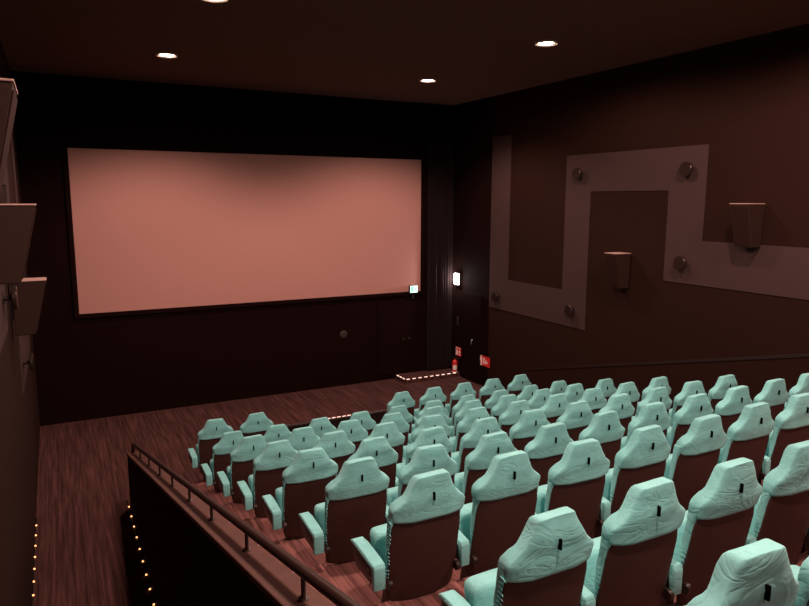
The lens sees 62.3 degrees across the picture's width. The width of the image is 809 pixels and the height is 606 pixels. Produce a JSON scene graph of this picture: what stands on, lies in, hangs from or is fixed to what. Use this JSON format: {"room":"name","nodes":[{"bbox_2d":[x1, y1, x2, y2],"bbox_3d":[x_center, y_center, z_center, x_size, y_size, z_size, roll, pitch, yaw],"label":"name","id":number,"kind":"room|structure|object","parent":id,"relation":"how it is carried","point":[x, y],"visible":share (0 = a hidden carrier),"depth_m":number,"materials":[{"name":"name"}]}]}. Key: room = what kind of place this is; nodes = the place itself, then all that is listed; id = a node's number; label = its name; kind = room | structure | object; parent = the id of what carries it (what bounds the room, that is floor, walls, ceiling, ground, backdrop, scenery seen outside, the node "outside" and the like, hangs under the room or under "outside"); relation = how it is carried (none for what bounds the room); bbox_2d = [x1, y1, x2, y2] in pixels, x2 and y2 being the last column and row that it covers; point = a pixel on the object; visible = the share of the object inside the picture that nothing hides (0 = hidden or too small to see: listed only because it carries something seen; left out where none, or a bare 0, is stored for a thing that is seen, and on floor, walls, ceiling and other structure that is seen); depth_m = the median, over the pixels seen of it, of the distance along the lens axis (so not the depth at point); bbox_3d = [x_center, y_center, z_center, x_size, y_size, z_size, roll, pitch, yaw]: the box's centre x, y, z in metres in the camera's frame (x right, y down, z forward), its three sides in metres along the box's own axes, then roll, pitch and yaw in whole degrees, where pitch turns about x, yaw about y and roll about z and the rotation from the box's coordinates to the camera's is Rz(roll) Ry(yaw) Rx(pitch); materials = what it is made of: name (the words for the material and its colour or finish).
{"room":"auditorium","nodes":[
{"label":"auditorium","id":0,"kind":"room"},
{"bbox_2d":[0,39,39,605],"bbox_3d":[-2.606,0.418,4.020,0.100,6.270,17.340,-4,10,-27],"label":"wall","id":1,"kind":"structure","parent":0,"point":[19,412],"depth_m":6.44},
{"bbox_2d":[0,78,17,195],"bbox_3d":[-1.804,-0.627,2.802,0.349,0.569,0.396,-4,10,-27],"label":"wall speaker","id":2,"kind":"object","parent":1,"relation":"attached to","point":[8,90],"visible":1,"depth_m":2.70,"materials":[{"name":"brown laminate"}]},
{"bbox_2d":[0,133,29,393],"bbox_3d":[-3.573,-0.418,5.888,0.012,3.545,9.735,-4,10,-27],"label":"trim","id":3,"kind":"structure","parent":1,"relation":"attached to","point":[23,341],"depth_m":7.87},
{"bbox_2d":[0,204,36,284],"bbox_3d":[-2.864,-0.436,4.881,0.349,0.569,0.326,-4,10,-27],"label":"wall speaker","id":4,"kind":"object","parent":1,"relation":"attached to","point":[16,220],"visible":1,"depth_m":4.76,"materials":[{"name":"brown laminate"}]},
{"bbox_2d":[22,209,35,278],"bbox_3d":[-2.768,-0.439,4.931,0.126,0.500,0.264,-4,10,-27],"label":"grille","id":5,"kind":"object","parent":4,"relation":"attached to","point":[28,218],"depth_m":4.79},
{"bbox_2d":[9,277,45,335],"bbox_3d":[-3.918,0.034,6.989,0.349,0.569,0.266,-4,10,-27],"label":"wall speaker","id":6,"kind":"object","parent":1,"relation":"attached to","point":[26,318],"visible":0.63,"depth_m":6.88,"materials":[{"name":"brown laminate"}]},
{"bbox_2d":[37,282,45,329],"bbox_3d":[-3.821,0.031,7.040,0.126,0.500,0.205,-4,10,-27],"label":"grille","id":7,"kind":"object","parent":6,"relation":"attached to","point":[41,286],"depth_m":6.92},
{"bbox_2d":[127,456,274,605],"bbox_3d":[-1.783,1.876,5.326,0.135,2.794,7.834,-4,10,-27],"label":"wall","id":8,"kind":"structure","parent":0,"point":[184,567],"depth_m":5.00,"materials":[{"name":"black"}]},
{"bbox_2d":[126,451,334,605],"bbox_3d":[-1.785,1.501,5.272,0.153,2.103,7.844,-4,10,-27],"label":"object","id":9,"kind":"structure","parent":8,"relation":"attached to","point":[280,585],"depth_m":3.29,"materials":[{"name":"brown laminate"}]},
{"bbox_2d":[131,442,361,605],"bbox_3d":[-1.698,1.392,5.096,0.044,2.264,8.088,-4,10,-27],"label":"handrail","id":10,"kind":"object","parent":9,"relation":"on","point":[335,595],"visible":0.95,"depth_m":2.87,"materials":[{"name":"black"}]},
{"bbox_2d":[11,71,452,425],"bbox_3d":[-2.770,-1.073,13.659,8.846,6.270,0.100,-4,10,-27],"label":"wall","id":11,"kind":"structure","parent":0,"point":[97,367],"depth_m":12.88,"materials":[{"name":"paint"}]},
{"bbox_2d":[62,143,423,318],"bbox_3d":[-2.765,-1.494,13.505,7.200,3.098,0.060,-4,10,-27],"label":"projection screen","id":12,"kind":"object","parent":11,"relation":"attached to","point":[152,229],"visible":1,"depth_m":13.18,"materials":[{"name":"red fabric"}]},
{"bbox_2d":[377,299,425,375],"bbox_3d":[0.013,0.775,15.323,1.360,1.675,0.070,-4,10,-27],"label":"door","id":13,"kind":"structure","parent":11,"relation":"in","point":[401,324],"depth_m":15.29,"materials":[{"name":"wood"}]},
{"bbox_2d":[426,122,454,369],"bbox_3d":[0.809,-1.241,15.338,0.660,5.630,0.091,-4,10,-27],"label":"curtain","id":14,"kind":"object","parent":11,"relation":"hanging from","point":[440,163],"visible":1,"depth_m":15.31,"materials":[{"name":"black fabric"}]},
{"bbox_2d":[0,0,808,105],"bbox_3d":[1.279,-3.028,5.537,8.846,0.100,17.540,-4,10,-27],"label":"ceiling","id":15,"kind":"structure","parent":0,"point":[473,50],"depth_m":8.78,"materials":[{"name":"paint"}]},
{"bbox_2d":[32,376,808,605],"bbox_3d":[1.264,2.072,6.326,8.646,2.359,17.340,-4,10,-27],"label":"floor","id":16,"kind":"structure","parent":0,"point":[88,553],"depth_m":9.34,"materials":[{"name":"wood"}]},
{"bbox_2d":[188,418,232,481],"bbox_3d":[-2.728,2.106,9.438,0.567,1.076,0.476,-4,10,-27],"label":"seat","id":17,"kind":"object","parent":16,"relation":"on","point":[213,430],"visible":0.57,"depth_m":9.23,"materials":[{"name":"teal fabric"}]},
{"bbox_2d":[201,430,243,491],"bbox_3d":[-2.267,2.108,8.538,0.566,1.077,0.476,-4,10,-27],"label":"seat","id":18,"kind":"object","parent":16,"relation":"on","point":[229,441],"visible":0.56,"depth_m":8.32,"materials":[{"name":"teal fabric"}]},
{"bbox_2d":[217,434,266,503],"bbox_3d":[-1.808,1.977,7.622,0.567,1.076,0.476,-4,10,-27],"label":"seat","id":19,"kind":"object","parent":16,"relation":"on","point":[242,458],"visible":0.6,"depth_m":7.41,"materials":[{"name":"teal fabric"}]},
{"bbox_2d":[240,412,273,436],"bbox_3d":[-2.175,2.063,9.724,0.640,1.077,0.476,-4,10,-27],"label":"seat","id":20,"kind":"object","parent":16,"relation":"on","point":[256,423],"visible":0.24,"depth_m":9.46,"materials":[{"name":"teal fabric"}]},
{"bbox_2d":[237,439,297,517],"bbox_3d":[-1.356,1.850,6.733,0.566,1.077,0.476,-4,10,-27],"label":"seat","id":21,"kind":"object","parent":16,"relation":"on","point":[269,466],"visible":0.67,"depth_m":6.53,"materials":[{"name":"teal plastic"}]},
{"bbox_2d":[263,424,291,442],"bbox_3d":[-1.750,2.068,8.806,0.560,1.076,0.476,-4,10,-27],"label":"seat","id":22,"kind":"object","parent":16,"relation":"on","point":[278,432],"visible":0.12,"depth_m":8.55,"materials":[{"name":"teal fabric"}]},
{"bbox_2d":[262,447,337,537],"bbox_3d":[-0.901,1.725,5.802,0.567,1.076,0.476,-4,10,-27],"label":"seat","id":23,"kind":"object","parent":16,"relation":"on","point":[304,482],"visible":0.81,"depth_m":5.61,"materials":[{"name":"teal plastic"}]},
{"bbox_2d":[275,487,282,527],"bbox_3d":[-0.904,1.771,5.911,0.452,0.354,0.184,-4,10,-27],"label":"seat cushion","id":24,"kind":"object","parent":23,"relation":"on","point":[278,492],"depth_m":5.77,"materials":[{"name":"teal fabric"}]},
{"bbox_2d":[288,426,320,450],"bbox_3d":[-1.291,1.937,7.889,0.560,1.077,0.476,-4,10,-27],"label":"seat","id":25,"kind":"object","parent":16,"relation":"on","point":[303,438],"visible":0.16,"depth_m":7.65,"materials":[{"name":"teal fabric"}]},
{"bbox_2d":[308,417,336,437],"bbox_3d":[-1.236,2.028,9.071,0.560,1.077,0.476,-4,10,-27],"label":"seat","id":26,"kind":"object","parent":16,"relation":"on","point":[320,426],"visible":0.23,"depth_m":8.84,"materials":[{"name":"teal fabric"}]},
{"bbox_2d":[313,430,354,475],"bbox_3d":[-0.838,1.811,7.000,0.560,1.076,0.476,-4,10,-27],"label":"seat","id":27,"kind":"object","parent":16,"relation":"on","point":[336,444],"visible":0.26,"depth_m":6.79,"materials":[{"name":"teal fabric"}]},
{"bbox_2d":[286,409,386,431],"bbox_3d":[-0.997,2.124,9.992,1.600,0.881,0.070,-4,10,-27],"label":"barrier","id":28,"kind":"object","parent":16,"relation":"on","point":[377,415],"visible":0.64,"depth_m":9.92,"materials":[{"name":"black"}]},
{"bbox_2d":[299,456,389,563],"bbox_3d":[-0.443,1.605,4.932,0.566,1.077,0.476,-4,10,-27],"label":"seat","id":29,"kind":"object","parent":16,"relation":"on","point":[355,502],"visible":0.89,"depth_m":4.76,"materials":[{"name":"brown plastic"}]},
{"bbox_2d":[314,502,324,551],"bbox_3d":[-0.446,1.652,5.041,0.452,0.354,0.184,-4,10,-27],"label":"seat cushion","id":30,"kind":"object","parent":29,"relation":"on","point":[319,509],"depth_m":4.90,"materials":[{"name":"teal fabric"}]},
{"bbox_2d":[336,419,367,453],"bbox_3d":[-0.773,1.897,8.157,0.568,1.076,0.476,-4,10,-27],"label":"seat","id":31,"kind":"object","parent":16,"relation":"on","point":[353,429],"visible":0.2,"depth_m":7.94,"materials":[{"name":"teal fabric"}]},
{"bbox_2d":[350,411,375,435],"bbox_3d":[-0.722,1.989,9.337,0.560,1.076,0.476,-4,10,-27],"label":"seat","id":32,"kind":"object","parent":16,"relation":"on","point":[363,417],"visible":0.2,"depth_m":9.13,"materials":[{"name":"teal fabric"}]},
{"bbox_2d":[347,436,397,488],"bbox_3d":[-0.384,1.685,6.069,0.560,1.077,0.476,-4,10,-27],"label":"seat","id":33,"kind":"object","parent":16,"relation":"on","point":[385,456],"visible":0.37,"depth_m":5.86,"materials":[{"name":"teal fabric"}]},
{"bbox_2d":[366,422,404,463],"bbox_3d":[-0.325,1.771,7.266,0.560,1.077,0.476,-4,10,-27],"label":"seat","id":34,"kind":"object","parent":16,"relation":"on","point":[389,430],"visible":0.26,"depth_m":7.06,"materials":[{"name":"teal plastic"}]},
{"bbox_2d":[380,412,409,445],"bbox_3d":[-0.263,1.858,8.421,0.560,1.077,0.476,-4,10,-27],"label":"seat","id":35,"kind":"object","parent":16,"relation":"on","point":[403,427],"visible":0.23,"depth_m":8.22,"materials":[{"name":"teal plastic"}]},
{"bbox_2d":[381,405,412,433],"bbox_3d":[-0.208,1.949,9.603,0.560,1.077,0.476,-4,10,-27],"label":"seat","id":36,"kind":"object","parent":16,"relation":"on","point":[402,409],"visible":0.19,"depth_m":9.40,"materials":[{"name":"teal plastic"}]},
{"bbox_2d":[386,391,414,423],"bbox_3d":[-0.155,1.908,10.769,0.560,1.077,0.476,-4,10,-27],"label":"seat","id":37,"kind":"object","parent":16,"relation":"on","point":[400,398],"visible":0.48,"depth_m":10.53,"materials":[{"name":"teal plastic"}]},
{"bbox_2d":[351,469,464,602],"bbox_3d":[0.020,1.477,4.040,0.573,1.080,0.476,-4,10,-27],"label":"seat","id":38,"kind":"object","parent":16,"relation":"on","point":[411,556],"visible":0.99,"depth_m":3.88,"materials":[{"name":"brown plastic"}]},
{"bbox_2d":[370,523,386,586],"bbox_3d":[0.014,1.526,4.147,0.452,0.354,0.184,-4,10,-27],"label":"seat cushion","id":39,"kind":"object","parent":38,"relation":"on","point":[378,533],"depth_m":4.01,"materials":[{"name":"teal fabric"}]},
{"bbox_2d":[385,443,456,523],"bbox_3d":[0.075,1.566,5.200,0.560,1.076,0.476,-4,10,-27],"label":"seat","id":40,"kind":"object","parent":16,"relation":"on","point":[428,458],"visible":0.33,"depth_m":4.95,"materials":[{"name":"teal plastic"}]},
{"bbox_2d":[386,486,397,505],"bbox_3d":[0.068,1.613,5.306,0.452,0.354,0.184,-4,10,-27],"label":"seat cushion","id":41,"kind":"object","parent":40,"relation":"on","point":[392,493],"depth_m":5.18,"materials":[{"name":"teal fabric"}]},
{"bbox_2d":[395,426,453,486],"bbox_3d":[0.130,1.645,6.335,0.560,1.076,0.476,-4,10,-27],"label":"seat","id":42,"kind":"object","parent":16,"relation":"on","point":[432,435],"visible":0.28,"depth_m":6.09,"materials":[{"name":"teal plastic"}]},
{"bbox_2d":[402,414,450,462],"bbox_3d":[0.190,1.732,7.532,0.560,1.076,0.476,-4,10,-27],"label":"seat","id":43,"kind":"object","parent":16,"relation":"on","point":[429,421],"visible":0.27,"depth_m":7.28,"materials":[{"name":"teal fabric"}]},
{"bbox_2d":[395,367,459,383],"bbox_3d":[0.536,1.673,15.479,1.432,0.105,0.517,-4,10,-27],"label":"step","id":44,"kind":"structure","parent":16,"relation":"on","point":[441,373],"depth_m":15.35,"materials":[{"name":"wood"}]},
{"bbox_2d":[408,405,449,444],"bbox_3d":[0.251,1.818,8.687,0.560,1.076,0.476,-4,10,-27],"label":"seat","id":45,"kind":"object","parent":16,"relation":"on","point":[434,410],"visible":0.23,"depth_m":8.44,"materials":[{"name":"teal fabric"}]},
{"bbox_2d":[413,386,446,423],"bbox_3d":[0.359,1.868,11.035,0.560,1.076,0.476,-4,10,-27],"label":"seat","id":46,"kind":"object","parent":16,"relation":"on","point":[434,393],"visible":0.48,"depth_m":10.79,"materials":[{"name":"teal fabric"}]},
{"bbox_2d":[445,382,475,417],"bbox_3d":[0.873,1.828,11.300,0.560,1.077,0.476,-4,10,-27],"label":"seat","id":47,"kind":"object","parent":16,"relation":"on","point":[462,389],"visible":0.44,"depth_m":11.05,"materials":[{"name":"teal fabric"}]},
{"bbox_2d":[448,394,476,425],"bbox_3d":[0.820,1.870,10.134,0.560,1.077,0.476,-4,10,-27],"label":"seat","id":48,"kind":"object","parent":16,"relation":"on","point":[458,406],"visible":0.19,"depth_m":9.87,"materials":[{"name":"teal fabric"}]},
{"bbox_2d":[449,399,481,436],"bbox_3d":[0.765,1.778,8.952,0.560,1.077,0.476,-4,10,-27],"label":"seat","id":49,"kind":"object","parent":16,"relation":"on","point":[460,415],"visible":0.26,"depth_m":8.69,"materials":[{"name":"teal fabric"}]},
{"bbox_2d":[449,406,489,452],"bbox_3d":[0.703,1.692,7.797,0.560,1.077,0.476,-4,10,-27],"label":"seat","id":50,"kind":"object","parent":16,"relation":"on","point":[464,426],"visible":0.32,"depth_m":7.54,"materials":[{"name":"teal fabric"}]},
{"bbox_2d":[451,417,501,473],"bbox_3d":[0.647,1.605,6.603,0.567,1.077,0.476,-4,10,-27],"label":"seat","id":51,"kind":"object","parent":16,"relation":"on","point":[469,441],"visible":0.35,"depth_m":6.35,"materials":[{"name":"teal fabric"}]},
{"bbox_2d":[454,431,517,503],"bbox_3d":[0.589,1.526,5.465,0.560,1.077,0.476,-4,10,-27],"label":"seat","id":52,"kind":"object","parent":16,"relation":"on","point":[477,462],"visible":0.36,"depth_m":5.22,"materials":[{"name":"teal fabric"}]},
{"bbox_2d":[478,378,504,406],"bbox_3d":[1.387,1.789,11.566,0.560,1.076,0.476,-4,10,-27],"label":"seat","id":53,"kind":"object","parent":16,"relation":"on","point":[491,385],"visible":0.32,"depth_m":11.32,"materials":[{"name":"teal fabric"}]},
{"bbox_2d":[485,389,507,416],"bbox_3d":[1.334,1.831,10.400,0.560,1.076,0.476,-4,10,-27],"label":"seat","id":54,"kind":"object","parent":16,"relation":"on","point":[490,403],"visible":0.13,"depth_m":10.13,"materials":[{"name":"teal fabric"}]},
{"bbox_2d":[455,450,539,578],"bbox_3d":[0.535,1.430,4.305,0.560,1.095,0.476,-4,10,-27],"label":"seat","id":55,"kind":"object","parent":16,"relation":"on","point":[505,497],"visible":0.77,"depth_m":4.11,"materials":[{"name":"brown plastic"}]},
{"bbox_2d":[459,503,471,561],"bbox_3d":[0.528,1.486,4.413,0.452,0.354,0.184,-4,10,-27],"label":"seat cushion","id":56,"kind":"object","parent":55,"relation":"on","point":[465,513],"depth_m":4.28,"materials":[{"name":"teal fabric"}]},
{"bbox_2d":[491,394,517,421],"bbox_3d":[1.279,1.739,9.218,0.560,1.076,0.476,-4,10,-27],"label":"seat","id":57,"kind":"object","parent":16,"relation":"on","point":[504,401],"visible":0.18,"depth_m":8.95,"materials":[{"name":"teal fabric"}]},
{"bbox_2d":[498,400,530,436],"bbox_3d":[1.218,1.653,8.063,0.560,1.076,0.476,-4,10,-27],"label":"seat","id":58,"kind":"object","parent":16,"relation":"on","point":[510,417],"visible":0.25,"depth_m":7.80,"materials":[{"name":"teal fabric"}]},
{"bbox_2d":[439,506,593,605],"bbox_3d":[0.504,1.385,3.046,0.566,1.067,0.476,-4,10,-27],"label":"seat","id":59,"kind":"object","parent":16,"relation":"on","point":[547,564],"visible":1,"depth_m":2.83,"materials":[{"name":"teal fabric"}]},
{"bbox_2d":[464,568,496,605],"bbox_3d":[0.501,1.427,3.154,0.452,0.354,0.184,-4,10,-27],"label":"seat cushion","id":60,"kind":"object","parent":59,"relation":"on","point":[479,589],"depth_m":3.04,"materials":[{"name":"teal fabric"}]},
{"bbox_2d":[507,374,530,396],"bbox_3d":[1.937,1.746,11.850,0.640,1.077,0.476,-4,10,-27],"label":"seat","id":61,"kind":"object","parent":16,"relation":"on","point":[516,386],"visible":0.27,"depth_m":11.58,"materials":[{"name":"teal fabric"}]},
{"bbox_2d":[509,409,550,450],"bbox_3d":[1.158,1.566,6.867,0.560,1.076,0.476,-4,10,-27],"label":"seat","id":62,"kind":"object","parent":16,"relation":"on","point":[525,430],"visible":0.27,"depth_m":6.62,"materials":[{"name":"teal fabric"}]},
{"bbox_2d":[528,388,551,409],"bbox_3d":[1.793,1.699,9.484,0.560,1.077,0.476,-4,10,-27],"label":"seat","id":63,"kind":"object","parent":16,"relation":"on","point":[539,398],"visible":0.17,"depth_m":9.22,"materials":[{"name":"teal fabric"}]},
{"bbox_2d":[524,422,573,485],"bbox_3d":[1.103,1.494,5.732,0.560,1.060,0.476,-4,10,-27],"label":"seat","id":64,"kind":"object","parent":16,"relation":"on","point":[547,448],"visible":0.34,"depth_m":5.50,"materials":[{"name":"teal fabric"}]},
{"bbox_2d":[540,393,568,423],"bbox_3d":[1.731,1.613,8.329,0.560,1.077,0.476,-4,10,-27],"label":"seat","id":65,"kind":"object","parent":16,"relation":"on","point":[555,406],"visible":0.17,"depth_m":8.08,"materials":[{"name":"teal fabric"}]},
{"bbox_2d":[535,438,609,538],"bbox_3d":[1.049,1.399,4.572,0.560,1.076,0.476,-4,10,-27],"label":"seat","id":66,"kind":"object","parent":16,"relation":"on","point":[576,482],"visible":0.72,"depth_m":4.37,"materials":[{"name":"teal fabric"}]},
{"bbox_2d":[535,484,546,513],"bbox_3d":[1.042,1.446,4.679,0.452,0.354,0.184,-4,10,-27],"label":"seat cushion","id":67,"kind":"object","parent":66,"relation":"on","point":[540,506],"depth_m":4.56,"materials":[{"name":"teal fabric"}]},
{"bbox_2d":[564,383,583,402],"bbox_3d":[2.307,1.660,9.750,0.560,1.076,0.476,-4,10,-27],"label":"seat","id":68,"kind":"object","parent":16,"relation":"on","point":[574,392],"visible":0.19,"depth_m":9.50,"materials":[{"name":"teal fabric"}]},
{"bbox_2d":[556,400,593,440],"bbox_3d":[1.674,1.526,7.133,0.564,1.077,0.476,-4,10,-27],"label":"seat","id":69,"kind":"object","parent":16,"relation":"on","point":[577,416],"visible":0.27,"depth_m":6.90,"materials":[{"name":"teal fabric"}]},
{"bbox_2d":[578,388,606,413],"bbox_3d":[2.246,1.573,8.595,0.560,1.076,0.476,-4,10,-27],"label":"seat","id":70,"kind":"object","parent":16,"relation":"on","point":[595,398],"visible":0.28,"depth_m":8.36,"materials":[{"name":"teal fabric"}]},
{"bbox_2d":[579,410,624,468],"bbox_3d":[1.617,1.447,5.997,0.560,1.077,0.476,-4,10,-27],"label":"seat","id":71,"kind":"object","parent":16,"relation":"on","point":[605,427],"visible":0.42,"depth_m":5.77,"materials":[{"name":"teal fabric"}]},
{"bbox_2d":[595,378,616,401],"bbox_3d":[2.857,1.617,10.034,0.640,1.077,0.476,-4,10,-27],"label":"seat","id":72,"kind":"object","parent":16,"relation":"on","point":[607,387],"visible":0.16,"depth_m":9.78,"materials":[{"name":"teal fabric"}]},
{"bbox_2d":[598,393,634,436],"bbox_3d":[2.186,1.487,7.399,0.560,1.076,0.476,-4,10,-27],"label":"seat","id":73,"kind":"object","parent":16,"relation":"on","point":[620,403],"visible":0.27,"depth_m":7.17,"materials":[{"name":"teal fabric"}]},
{"bbox_2d":[613,382,639,415],"bbox_3d":[2.760,1.533,8.860,0.560,1.077,0.476,-4,10,-27],"label":"seat","id":74,"kind":"object","parent":16,"relation":"on","point":[629,388],"visible":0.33,"depth_m":8.64,"materials":[{"name":"teal fabric"}]},
{"bbox_2d":[579,477,684,605],"bbox_3d":[1.022,1.336,3.312,0.561,1.084,0.476,-4,10,-27],"label":"seat","id":75,"kind":"object","parent":16,"relation":"on","point":[629,564],"visible":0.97,"depth_m":3.11,"materials":[{"name":"brown plastic"}]},
{"bbox_2d":[584,536,600,595],"bbox_3d":[1.015,1.387,3.420,0.452,0.354,0.184,-4,10,-27],"label":"seat cushion","id":76,"kind":"object","parent":75,"relation":"on","point":[589,581],"depth_m":3.30,"materials":[{"name":"teal fabric"}]},
{"bbox_2d":[593,424,670,538],"bbox_3d":[1.563,1.360,4.838,0.560,1.077,0.476,-4,10,-27],"label":"seat","id":77,"kind":"object","parent":16,"relation":"on","point":[645,454],"visible":0.61,"depth_m":4.62,"materials":[{"name":"teal fabric"}]},
{"bbox_2d":[603,468,613,500],"bbox_3d":[1.556,1.407,4.945,0.452,0.354,0.184,-4,10,-27],"label":"seat cushion","id":78,"kind":"object","parent":77,"relation":"on","point":[606,493],"depth_m":4.83,"materials":[{"name":"teal fabric"}]},
{"bbox_2d":[620,402,670,449],"bbox_3d":[2.131,1.407,6.263,0.560,1.076,0.476,-4,10,-27],"label":"seat","id":79,"kind":"object","parent":16,"relation":"on","point":[653,413],"visible":0.3,"depth_m":6.01,"materials":[{"name":"teal fabric"}]},
{"bbox_2d":[632,386,671,419],"bbox_3d":[2.700,1.447,7.664,0.560,1.077,0.476,-4,10,-27],"label":"seat","id":80,"kind":"object","parent":16,"relation":"on","point":[658,394],"visible":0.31,"depth_m":7.41,"materials":[{"name":"teal fabric"}]},
{"bbox_2d":[635,376,670,415],"bbox_3d":[3.309,1.491,9.145,0.640,1.076,0.476,-4,10,-27],"label":"seat","id":81,"kind":"object","parent":16,"relation":"on","point":[661,381],"visible":0.26,"depth_m":8.87,"materials":[{"name":"teal fabric"}]},
{"bbox_2d":[668,380,705,426],"bbox_3d":[3.214,1.408,7.930,0.560,1.076,0.476,-4,10,-27],"label":"seat","id":82,"kind":"object","parent":16,"relation":"on","point":[693,387],"visible":0.3,"depth_m":7.67,"materials":[{"name":"teal fabric"}]},
{"bbox_2d":[666,393,712,453],"bbox_3d":[2.645,1.367,6.528,0.560,1.077,0.476,-4,10,-27],"label":"seat","id":83,"kind":"object","parent":16,"relation":"on","point":[697,405],"visible":0.41,"depth_m":6.28,"materials":[{"name":"teal fabric"}]},
{"bbox_2d":[664,414,726,510],"bbox_3d":[2.085,1.327,5.109,0.578,1.062,0.476,-4,10,-27],"label":"seat","id":84,"kind":"object","parent":16,"relation":"on","point":[695,455],"visible":0.63,"depth_m":4.90,"materials":[{"name":"teal fabric"}]},
{"bbox_2d":[660,457,762,605],"bbox_3d":[1.536,1.300,3.578,0.560,1.077,0.476,-4,10,-27],"label":"seat","id":85,"kind":"object","parent":16,"relation":"on","point":[717,520],"visible":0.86,"depth_m":3.37,"materials":[{"name":"teal fabric"}]},
{"bbox_2d":[665,510,687,588],"bbox_3d":[1.529,1.347,3.685,0.452,0.354,0.184,-4,10,-27],"label":"seat cushion","id":86,"kind":"object","parent":85,"relation":"on","point":[677,551],"depth_m":3.58,"materials":[{"name":"teal fabric"}]},
{"bbox_2d":[708,374,737,413],"bbox_3d":[3.764,1.365,8.214,0.640,1.077,0.476,-4,10,-27],"label":"seat","id":87,"kind":"object","parent":16,"relation":"on","point":[716,394],"visible":0.22,"depth_m":7.93,"materials":[{"name":"teal fabric"}]},
{"bbox_2d":[714,385,752,434],"bbox_3d":[3.159,1.328,6.794,0.560,1.076,0.476,-4,10,-27],"label":"seat","id":88,"kind":"object","parent":16,"relation":"on","point":[730,408],"visible":0.37,"depth_m":6.54,"materials":[{"name":"teal fabric"}]},
{"bbox_2d":[685,538,798,605],"bbox_3d":[0.928,1.235,2.223,0.567,1.076,0.476,-4,10,-27],"label":"seat","id":89,"kind":"object","parent":16,"relation":"on","point":[759,573],"visible":1,"depth_m":1.97,"materials":[{"name":"teal fabric"}]},
{"bbox_2d":[717,402,774,480],"bbox_3d":[2.591,1.280,5.369,0.560,1.077,0.476,-4,10,-27],"label":"seat","id":90,"kind":"object","parent":16,"relation":"on","point":[748,437],"visible":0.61,"depth_m":5.14,"materials":[{"name":"teal fabric"}]},
{"bbox_2d":[753,378,788,428],"bbox_3d":[3.673,1.288,7.060,0.560,1.077,0.476,-4,10,-27],"label":"seat","id":91,"kind":"object","parent":16,"relation":"on","point":[774,392],"visible":0.31,"depth_m":6.82,"materials":[{"name":"teal fabric"}]},
{"bbox_2d":[745,440,808,564],"bbox_3d":[2.050,1.261,3.844,0.560,1.076,0.476,-4,10,-27],"label":"seat","id":92,"kind":"object","parent":16,"relation":"on","point":[781,512],"visible":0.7,"depth_m":3.62,"materials":[{"name":"brown plastic"}]},
{"bbox_2d":[749,496,760,535],"bbox_3d":[2.043,1.308,3.951,0.452,0.354,0.184,-4,10,-27],"label":"seat cushion","id":93,"kind":"object","parent":92,"relation":"on","point":[751,531],"depth_m":3.86,"materials":[{"name":"teal fabric"}]},
{"bbox_2d":[758,393,808,486],"bbox_3d":[3.105,1.241,5.635,0.560,1.076,0.476,-4,10,-27],"label":"seat","id":94,"kind":"object","parent":16,"relation":"on","point":[791,426],"visible":0.52,"depth_m":5.40,"materials":[{"name":"teal fabric"}]},
{"bbox_2d":[758,430,772,477],"bbox_3d":[3.098,1.288,5.742,0.452,0.354,0.184,-4,10,-27],"label":"seat cushion","id":95,"kind":"object","parent":94,"relation":"on","point":[767,450],"depth_m":5.66,"materials":[{"name":"teal fabric"}]},
{"bbox_2d":[784,373,808,409],"bbox_3d":[4.222,1.246,7.344,0.640,1.076,0.476,-4,10,-27],"label":"seat","id":96,"kind":"object","parent":16,"relation":"on","point":[802,386],"visible":0.16,"depth_m":7.04,"materials":[{"name":"teal fabric"}]},
{"bbox_2d":[790,557,808,605],"bbox_3d":[1.444,1.195,2.490,0.560,1.077,0.476,-4,10,-27],"label":"seat","id":97,"kind":"object","parent":16,"relation":"on","point":[801,574],"visible":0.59,"depth_m":2.24,"materials":[{"name":"teal fabric"}]},
{"bbox_2d":[487,24,808,408],"bbox_3d":[5.145,-0.179,8.027,0.100,6.270,17.340,-4,10,-27],"label":"wall","id":98,"kind":"structure","parent":0,"point":[747,99],"depth_m":10.18,"materials":[{"name":"paint"}]},
{"bbox_2d":[449,96,493,385],"bbox_3d":[1.452,-1.302,14.889,0.004,6.170,1.595,-4,10,-27],"label":"wall","id":99,"kind":"structure","parent":98,"relation":"attached to","point":[473,120],"depth_m":14.69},
{"bbox_2d":[461,292,481,384],"bbox_3d":[1.486,0.782,15.059,0.072,2.000,0.740,-4,10,-27],"label":"door","id":100,"kind":"structure","parent":99,"relation":"in","point":[471,303],"depth_m":15.03,"materials":[{"name":"wood"}]},
{"bbox_2d":[605,252,630,288],"bbox_3d":[3.435,-0.525,10.792,0.349,0.569,0.266,-4,10,-27],"label":"wall speaker","id":101,"kind":"object","parent":98,"relation":"attached to","point":[618,263],"visible":1,"depth_m":10.71,"materials":[{"name":"brown laminate"}]},
{"bbox_2d":[606,255,618,286],"bbox_3d":[3.339,-0.513,10.743,0.126,0.500,0.205,-4,10,-27],"label":"grille","id":102,"kind":"object","parent":101,"relation":"attached to","point":[612,261],"depth_m":10.72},
{"bbox_2d":[489,135,808,329],"bbox_3d":[4.079,-1.007,9.844,0.012,3.545,9.735,-4,10,-27],"label":"wall panel","id":103,"kind":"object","parent":98,"relation":"attached to","point":[783,271],"depth_m":10.40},
{"bbox_2d":[526,353,808,369],"bbox_3d":[4.847,0.688,8.611,0.012,2.769,10.400,-4,10,-27],"label":"trim","id":104,"kind":"structure","parent":98,"relation":"attached to","point":[805,354],"depth_m":9.95,"materials":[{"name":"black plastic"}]},
{"bbox_2d":[729,203,764,247],"bbox_3d":[4.462,-1.013,8.735,0.349,0.569,0.286,-4,10,-27],"label":"wall speaker","id":105,"kind":"object","parent":98,"relation":"attached to","point":[747,218],"visible":1,"depth_m":8.65,"materials":[{"name":"brown laminate"}]},
{"bbox_2d":[731,206,748,244],"bbox_3d":[4.365,-1.002,8.686,0.126,0.500,0.224,-4,10,-27],"label":"grille","id":106,"kind":"object","parent":105,"relation":"attached to","point":[739,214],"depth_m":8.68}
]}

